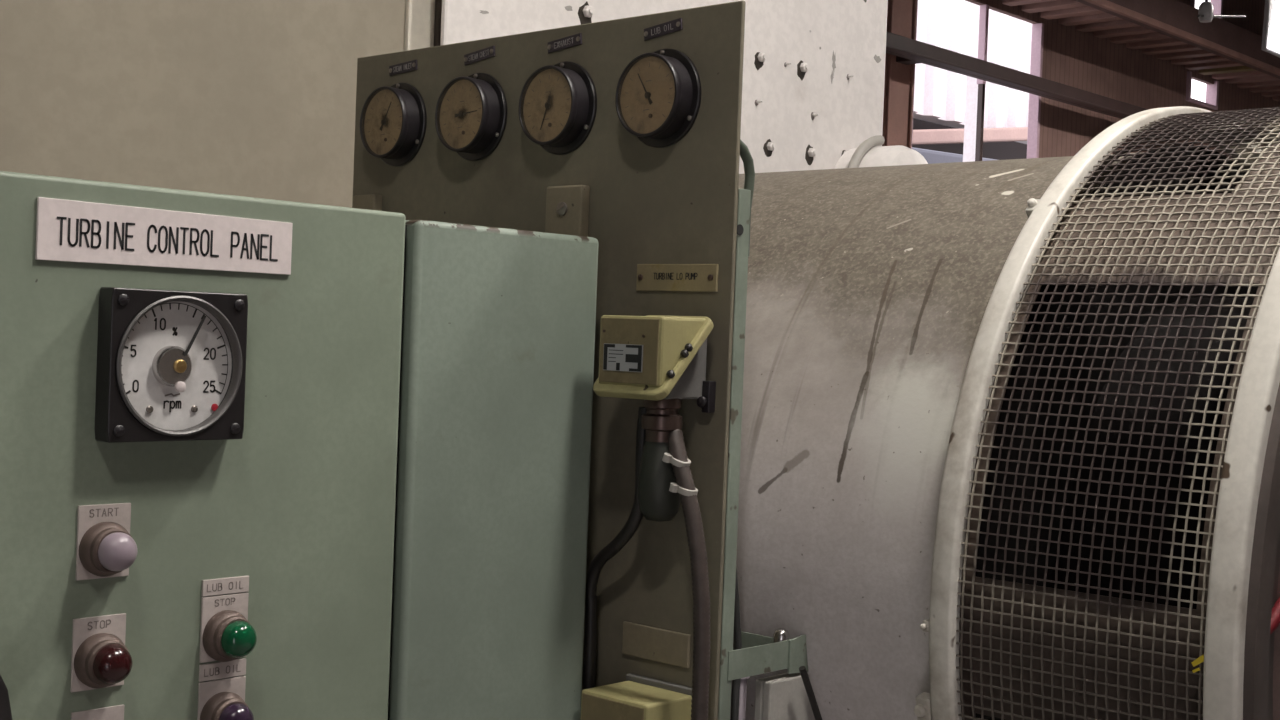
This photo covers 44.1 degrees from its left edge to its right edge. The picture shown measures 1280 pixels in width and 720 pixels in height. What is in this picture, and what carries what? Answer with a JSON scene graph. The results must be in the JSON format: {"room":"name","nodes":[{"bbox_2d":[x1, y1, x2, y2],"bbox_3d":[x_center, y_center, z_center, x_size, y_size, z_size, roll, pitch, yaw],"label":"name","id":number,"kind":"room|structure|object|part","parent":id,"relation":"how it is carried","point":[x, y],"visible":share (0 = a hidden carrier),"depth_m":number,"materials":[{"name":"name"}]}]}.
{"room":"power station hall","nodes":[
{"label":"power station hall","id":0,"kind":"room"},
{"bbox_2d":[0,0,405,207],"bbox_3d":[-2.064,-0.992,0.859,0.150,4.800,4.836,3,1,43],"label":"wall","id":1,"kind":"structure","parent":0,"point":[247,98],"depth_m":2.31,"materials":[{"name":"beige paint"}]},
{"bbox_2d":[404,0,434,50],"bbox_3d":[-0.403,-0.956,2.654,0.158,4.800,0.056,3,1,43],"label":"trim","id":2,"kind":"structure","parent":1,"relation":"attached to","point":[420,14],"depth_m":2.60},
{"bbox_2d":[912,0,1031,159],"bbox_3d":[3.498,-1.705,15.643,0.800,6.200,8.690,3,1,43],"label":"window","id":3,"kind":"structure","parent":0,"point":[953,25],"depth_m":15.12,"materials":[{"name":"glass"}]},
{"bbox_2d":[965,0,1279,163],"bbox_3d":[1.764,-0.956,8.079,0.035,4.800,10.760,3,1,43],"label":"wall","id":4,"kind":"structure","parent":0,"point":[1072,57],"depth_m":8.97,"materials":[{"name":"brown wood"}]},
{"bbox_2d":[886,0,1205,160],"bbox_3d":[2.089,-1.151,8.232,0.320,1.270,3.700,3,1,43],"label":"window frame","id":5,"kind":"structure","parent":4,"relation":"in","point":[1037,41],"depth_m":7.99,"materials":[{"name":"brown paint"}]},
{"bbox_3d":[2.116,-1.387,8.211,0.270,0.085,3.700,3,1,43],"label":"cross rail","id":6,"kind":"part","parent":5,"relation":"part of","materials":[{"name":"brown metal"}]},
{"bbox_2d":[1186,71,1218,109],"bbox_3d":[3.510,-1.688,9.925,0.070,0.180,0.440,3,1,43],"label":"window","id":7,"kind":"structure","parent":4,"relation":"in","point":[1212,90],"depth_m":10.04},
{"bbox_2d":[1190,0,1222,19],"bbox_3d":[3.537,-2.313,9.919,0.070,0.390,0.450,3,1,43],"label":"window","id":8,"kind":"structure","parent":4,"relation":"in","point":[1218,4],"depth_m":10.05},
{"bbox_3d":[3.225,-3.307,3.418,8.550,0.150,15.700,3,1,43],"label":"ceiling","id":9,"kind":"structure","parent":0,"visible":0},
{"bbox_2d":[1197,0,1245,22],"bbox_3d":[2.218,-2.274,5.904,0.052,2.065,0.422,3,1,43],"label":"hanger","id":10,"kind":"object","parent":9,"relation":"hanging from","point":[1206,9],"visible":1,"depth_m":5.79,"materials":[{"name":"grey metal"}]},
{"bbox_2d":[1261,0,1279,56],"bbox_3d":[2.621,-2.245,6.280,0.042,2.105,0.520,3,1,43],"label":"window","id":11,"kind":"structure","parent":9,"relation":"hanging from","point":[1270,37],"depth_m":6.12,"materials":[{"name":"white glass"}]},
{"bbox_3d":[3.093,1.617,3.442,8.400,0.100,15.700,3,1,43],"label":"floor","id":12,"kind":"structure","parent":0,"visible":0},
{"bbox_2d":[0,171,598,719],"bbox_3d":[-0.567,0.661,1.304,0.490,1.597,1.009,3,1,43],"label":"cabinet","id":13,"kind":"object","parent":12,"relation":"on","point":[402,499],"visible":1,"depth_m":1.30,"materials":[{"name":"green metal"}]},
{"bbox_3d":[-0.450,0.236,1.067,0.030,0.122,0.044,3,1,43],"label":"door handle","id":14,"kind":"part","parent":13,"relation":"part of","materials":[{"name":"black ceramic"}]},
{"bbox_2d":[71,704,123,719],"bbox_3d":[-0.384,0.281,1.139,0.034,0.054,0.041,3,1,43],"label":"lamp","id":15,"kind":"object","parent":13,"relation":"attached to","point":[116,712],"visible":1,"depth_m":1.15,"materials":[{"name":"plastic"}]},
{"bbox_2d":[70,613,132,691],"bbox_3d":[-0.382,0.213,1.138,0.034,0.053,0.041,3,1,43],"label":"lamp","id":16,"kind":"object","parent":13,"relation":"attached to","point":[101,658],"visible":1,"depth_m":1.13,"materials":[{"name":"plastic"}]},
{"bbox_2d":[75,503,136,579],"bbox_3d":[-0.378,0.132,1.137,0.034,0.054,0.041,3,1,43],"label":"lamp","id":17,"kind":"object","parent":13,"relation":"attached to","point":[106,548],"visible":1,"depth_m":1.13,"materials":[{"name":"plastic"}]},
{"bbox_2d":[35,197,292,274],"bbox_3d":[-0.349,-0.090,1.179,0.003,0.044,0.211,3,1,43],"label":"name sign","id":18,"kind":"object","parent":13,"relation":"attached to","point":[66,230],"visible":1,"depth_m":1.17,"materials":[{"name":"white plastic"}]},
{"bbox_2d":[94,287,247,442],"bbox_3d":[-0.346,0.004,1.173,0.023,0.111,0.113,3,1,43],"label":"meter","id":19,"kind":"object","parent":13,"relation":"attached to","point":[171,364],"visible":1,"depth_m":1.17,"materials":[{"name":"black plastic"}]},
{"bbox_3d":[-0.494,0.587,1.077,0.020,1.437,0.772,3,1,43],"label":"door","id":20,"kind":"part","parent":13,"relation":"part of","materials":[{"name":"green paint"}]},
{"bbox_2d":[197,658,253,719],"bbox_3d":[-0.313,0.267,1.215,0.034,0.066,0.041,3,1,43],"label":"lamp","id":21,"kind":"object","parent":13,"relation":"attached to","point":[222,699],"visible":1,"depth_m":1.22,"materials":[{"name":"plastic"}]},
{"bbox_3d":[-0.325,0.274,1.226,0.002,0.052,0.041,3,1,43],"label":"legend plate","id":22,"kind":"part","parent":21,"relation":"part of","materials":[{"name":"plastic"}]},
{"bbox_3d":[-0.324,0.240,1.225,0.002,0.013,0.041,3,1,43],"label":"legend plate","id":23,"kind":"part","parent":21,"relation":"part of","materials":[{"name":"plastic"}]},
{"bbox_2d":[199,576,256,662],"bbox_3d":[-0.310,0.202,1.214,0.034,0.065,0.041,3,1,43],"label":"lamp","id":24,"kind":"object","parent":13,"relation":"attached to","point":[227,634],"visible":1,"depth_m":1.21,"materials":[{"name":"plastic"}]},
{"bbox_3d":[-0.322,0.207,1.225,0.002,0.050,0.041,3,1,43],"label":"legend plate","id":25,"kind":"part","parent":24,"relation":"part of","materials":[{"name":"plastic"}]},
{"bbox_3d":[-0.321,0.175,1.224,0.002,0.013,0.041,3,1,43],"label":"legend plate","id":26,"kind":"part","parent":24,"relation":"part of","materials":[{"name":"plastic"}]},
{"bbox_3d":[-0.159,0.616,1.463,0.050,1.473,0.225,3,1,43],"label":"panel","id":27,"kind":"part","parent":13,"relation":"part of","materials":[{"name":"green paint"}]},
{"bbox_2d":[352,1,807,719],"bbox_3d":[-0.139,0.560,1.692,0.609,1.818,0.152,3,1,31],"label":"panel","id":28,"kind":"object","parent":12,"relation":"on","point":[682,202],"visible":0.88,"depth_m":1.57,"materials":[{"name":"green paint"}]},
{"bbox_2d":[360,83,426,166],"bbox_3d":[-0.287,-0.272,1.816,0.096,0.096,0.027,3,1,43],"label":"pressure gauge","id":29,"kind":"object","parent":28,"relation":"attached to","point":[393,119],"visible":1,"depth_m":1.80,"materials":[{"name":"black metal"}]},
{"bbox_2d":[389,60,416,75],"bbox_3d":[-0.274,-0.337,1.821,0.050,0.015,0.004,3,1,43],"label":"name plate","id":30,"kind":"object","parent":28,"relation":"attached to","point":[408,66],"visible":1,"depth_m":1.82,"materials":[{"name":"metal"}]},
{"bbox_2d":[435,73,506,160],"bbox_3d":[-0.188,-0.267,1.724,0.096,0.096,0.027,3,1,43],"label":"pressure gauge","id":31,"kind":"object","parent":28,"relation":"attached to","point":[471,110],"visible":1,"depth_m":1.71,"materials":[{"name":"black metal"}]},
{"bbox_2d":[464,45,494,64],"bbox_3d":[-0.176,-0.334,1.731,0.050,0.017,0.004,3,1,43],"label":"name plate","id":32,"kind":"object","parent":28,"relation":"attached to","point":[488,52],"visible":1,"depth_m":1.73,"materials":[{"name":"metal"}]},
{"bbox_2d":[518,62,596,154],"bbox_3d":[-0.088,-0.262,1.633,0.096,0.096,0.027,3,1,43],"label":"pressure gauge","id":33,"kind":"object","parent":28,"relation":"attached to","point":[557,109],"visible":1,"depth_m":1.62,"materials":[{"name":"black metal"}]},
{"bbox_2d":[547,33,581,52],"bbox_3d":[-0.079,-0.329,1.641,0.050,0.017,0.004,3,1,43],"label":"name plate","id":34,"kind":"object","parent":28,"relation":"attached to","point":[573,40],"visible":1,"depth_m":1.64,"materials":[{"name":"metal"}]},
{"bbox_2d":[581,673,691,719],"bbox_3d":[-0.003,0.387,1.508,0.093,0.151,0.076,3,1,43],"label":"junction box","id":35,"kind":"object","parent":28,"relation":"attached to","point":[639,697],"visible":0.78,"depth_m":1.49,"materials":[{"name":"yellow paint"}]},
{"bbox_3d":[-0.028,0.386,1.481,0.080,0.135,0.002,3,1,43],"label":"plate","id":36,"kind":"part","parent":35,"relation":"part of","materials":[{"name":"yellow metal"}]},
{"bbox_3d":[0.020,0.387,1.533,0.093,0.151,0.008,3,1,43],"label":"plate","id":37,"kind":"part","parent":35,"relation":"part of","materials":[{"name":"grey paint"}]},
{"bbox_2d":[593,315,713,400],"bbox_3d":[0.017,-0.003,1.484,0.092,0.078,0.088,3,1,43],"label":"junction box","id":38,"kind":"object","parent":28,"relation":"attached to","point":[649,357],"visible":1,"depth_m":1.45,"materials":[{"name":"yellow paint"}]},
{"bbox_2d":[583,407,645,689],"bbox_3d":[-0.046,0.768,1.545,0.015,1.450,0.082,1,1,-41],"label":"cable","id":39,"kind":"object","parent":38,"relation":"attached to","point":[629,529],"visible":0.77,"depth_m":1.55,"materials":[{"name":"black rubber"}]},
{"bbox_2d":[603,344,641,371],"bbox_3d":[-0.016,-0.002,1.458,0.048,0.024,0.001,3,1,43],"label":"print","id":40,"kind":"object","parent":38,"relation":"attached to","point":[616,357],"depth_m":1.46},
{"bbox_3d":[-0.016,-0.002,1.458,0.049,0.025,0.001,3,1,43],"label":"label plate","id":41,"kind":"part","parent":38,"relation":"part of","materials":[{"name":"paper"}]},
{"bbox_3d":[-0.010,-0.008,1.455,0.073,0.060,0.002,3,1,43],"label":"plate","id":42,"kind":"part","parent":38,"relation":"part of","materials":[{"name":"yellow metal"}]},
{"bbox_2d":[638,398,710,719],"bbox_3d":[0.008,0.754,1.477,0.042,1.444,0.090,2,1,-35],"label":"conduit","id":43,"kind":"object","parent":38,"relation":"hanging from","point":[665,480],"visible":0.98,"depth_m":1.46,"materials":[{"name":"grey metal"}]},
{"bbox_3d":[0.015,0.278,1.542,0.086,0.032,0.004,3,1,43],"label":"blank plate","id":44,"kind":"part","parent":28,"relation":"part of","materials":[{"name":"green paint"}]},
{"bbox_2d":[615,49,700,147],"bbox_3d":[0.014,-0.256,1.538,0.096,0.096,0.027,3,1,43],"label":"pressure gauge","id":45,"kind":"object","parent":28,"relation":"attached to","point":[658,96],"visible":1,"depth_m":1.53,"materials":[{"name":"black metal"}]},
{"bbox_2d":[644,18,682,40],"bbox_3d":[0.022,-0.324,1.548,0.050,0.017,0.004,3,1,43],"label":"name plate","id":46,"kind":"object","parent":28,"relation":"attached to","point":[675,25],"visible":1,"depth_m":1.55,"materials":[{"name":"metal"}]},
{"bbox_2d":[636,264,718,291],"bbox_3d":[0.035,-0.080,1.530,0.103,0.026,0.006,3,1,43],"label":"name plate","id":47,"kind":"object","parent":28,"relation":"attached to","point":[650,277],"visible":1,"depth_m":1.53,"materials":[{"name":"brown metal"}]},
{"bbox_3d":[0.058,0.658,1.519,0.026,1.643,0.021,3,1,43],"label":"post","id":48,"kind":"part","parent":28,"relation":"part of","materials":[{"name":"green metal"}]},
{"bbox_2d":[731,565,741,719],"bbox_3d":[0.072,0.799,1.598,0.008,1.360,0.035,3,1,43],"label":"cable","id":49,"kind":"object","parent":28,"relation":"attached to","point":[737,639],"visible":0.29,"depth_m":1.59,"materials":[{"name":"black rubber"}]},
{"bbox_2d":[730,676,749,719],"bbox_3d":[0.078,0.893,1.627,0.025,1.172,0.026,3,1,43],"label":"drain pipe","id":50,"kind":"object","parent":28,"relation":"attached to","point":[743,685],"visible":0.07,"depth_m":1.61,"materials":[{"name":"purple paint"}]},
{"bbox_2d":[799,666,821,719],"bbox_3d":[0.155,0.893,1.590,0.007,1.180,0.056,3,1,43],"label":"cable","id":51,"kind":"object","parent":28,"relation":"attached to","point":[802,669],"visible":1,"depth_m":1.57,"materials":[{"name":"black rubber"}]},
{"bbox_2d":[440,0,887,173],"bbox_3d":[0.080,0.302,3.053,0.026,2.310,1.270,3,1,43],"label":"wall","id":52,"kind":"structure","parent":12,"relation":"on","point":[813,83],"depth_m":3.25,"materials":[{"name":"white paint"}]},
{"bbox_2d":[834,135,927,168],"bbox_3d":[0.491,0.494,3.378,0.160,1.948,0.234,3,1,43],"label":"cap","id":53,"kind":"object","parent":12,"relation":"on","point":[866,154],"visible":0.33,"depth_m":3.32,"materials":[{"name":"white paint"}]},
{"bbox_2d":[882,0,916,147],"bbox_3d":[1.186,-0.967,7.379,0.065,4.800,0.217,3,1,43],"label":"steel column","id":54,"kind":"structure","parent":12,"relation":"on","point":[901,14],"depth_m":7.36,"materials":[{"name":"metal"}]},
{"bbox_2d":[1002,0,1279,100],"bbox_3d":[3.321,-1.823,9.286,0.508,0.185,6.500,3,1,43],"label":"ceiling","id":55,"kind":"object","parent":54,"relation":"attached to","point":[1172,30],"visible":1,"depth_m":8.76,"materials":[{"name":"brown painted steel"},{"name":"corrugated metal"}]},
{"bbox_2d":[736,106,1279,719],"bbox_3d":[0.310,0.591,2.074,1.367,1.780,1.035,3,1,43],"label":"turbine","id":56,"kind":"object","parent":12,"relation":"on","point":[1010,430],"visible":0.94,"depth_m":1.52,"materials":[{"name":"white paint"}]},
{"bbox_3d":[0.134,0.899,1.605,0.020,1.165,0.103,3,1,43],"label":"support leg","id":57,"kind":"part","parent":56,"relation":"part of","materials":[{"name":"grey paint"}]},
{"bbox_3d":[0.221,0.208,2.169,1.069,0.928,0.928,3,1,43],"label":"casing","id":58,"kind":"part","parent":56,"relation":"part of","materials":[{"name":"white paint"}]},
{"bbox_2d":[1192,654,1203,672],"bbox_3d":[0.448,0.244,1.267,0.012,0.016,0.002,3,1,43],"label":"cable tie","id":59,"kind":"object","parent":56,"relation":"attached to","point":[1200,659],"visible":1,"depth_m":1.27,"materials":[{"name":"yellow plastic"}]},
{"bbox_3d":[0.818,0.239,1.618,0.018,0.996,0.996,3,1,43],"label":"plate","id":60,"kind":"part","parent":56,"relation":"part of","materials":[{"name":"white metal"}]},
{"bbox_3d":[0.559,0.186,1.335,0.029,0.082,0.173,3,1,43],"label":"red handle","id":61,"kind":"part","parent":56,"relation":"part of","materials":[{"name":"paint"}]},
{"bbox_3d":[-1.099,-0.995,3.482,1.990,4.800,0.120,3,1,43],"label":"wall","id":62,"kind":"structure","parent":0,"visible":0},
{"bbox_2d":[434,0,441,45],"bbox_3d":[-0.324,-0.955,2.734,0.164,4.800,0.168,3,1,43],"label":"trim","id":63,"kind":"structure","parent":62,"relation":"attached to","point":[438,3],"depth_m":2.63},
{"label":"outside","id":64,"kind":"structure","parent":0,"visible":0},
{"bbox_3d":[1.281,1.370,16.477,11.650,0.100,22.000,3,1,43],"label":"trim","id":65,"kind":"structure","parent":64,"visible":0},
{"bbox_2d":[912,147,995,163],"bbox_3d":[3.237,-0.148,13.958,0.820,3.120,4.495,3,1,43],"label":"parked vehicle","id":66,"kind":"object","parent":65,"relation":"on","point":[931,156],"visible":0.02,"depth_m":12.34},
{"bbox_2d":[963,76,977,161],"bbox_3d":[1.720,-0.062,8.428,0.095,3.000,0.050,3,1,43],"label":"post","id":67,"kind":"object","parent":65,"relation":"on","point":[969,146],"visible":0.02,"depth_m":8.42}
]}

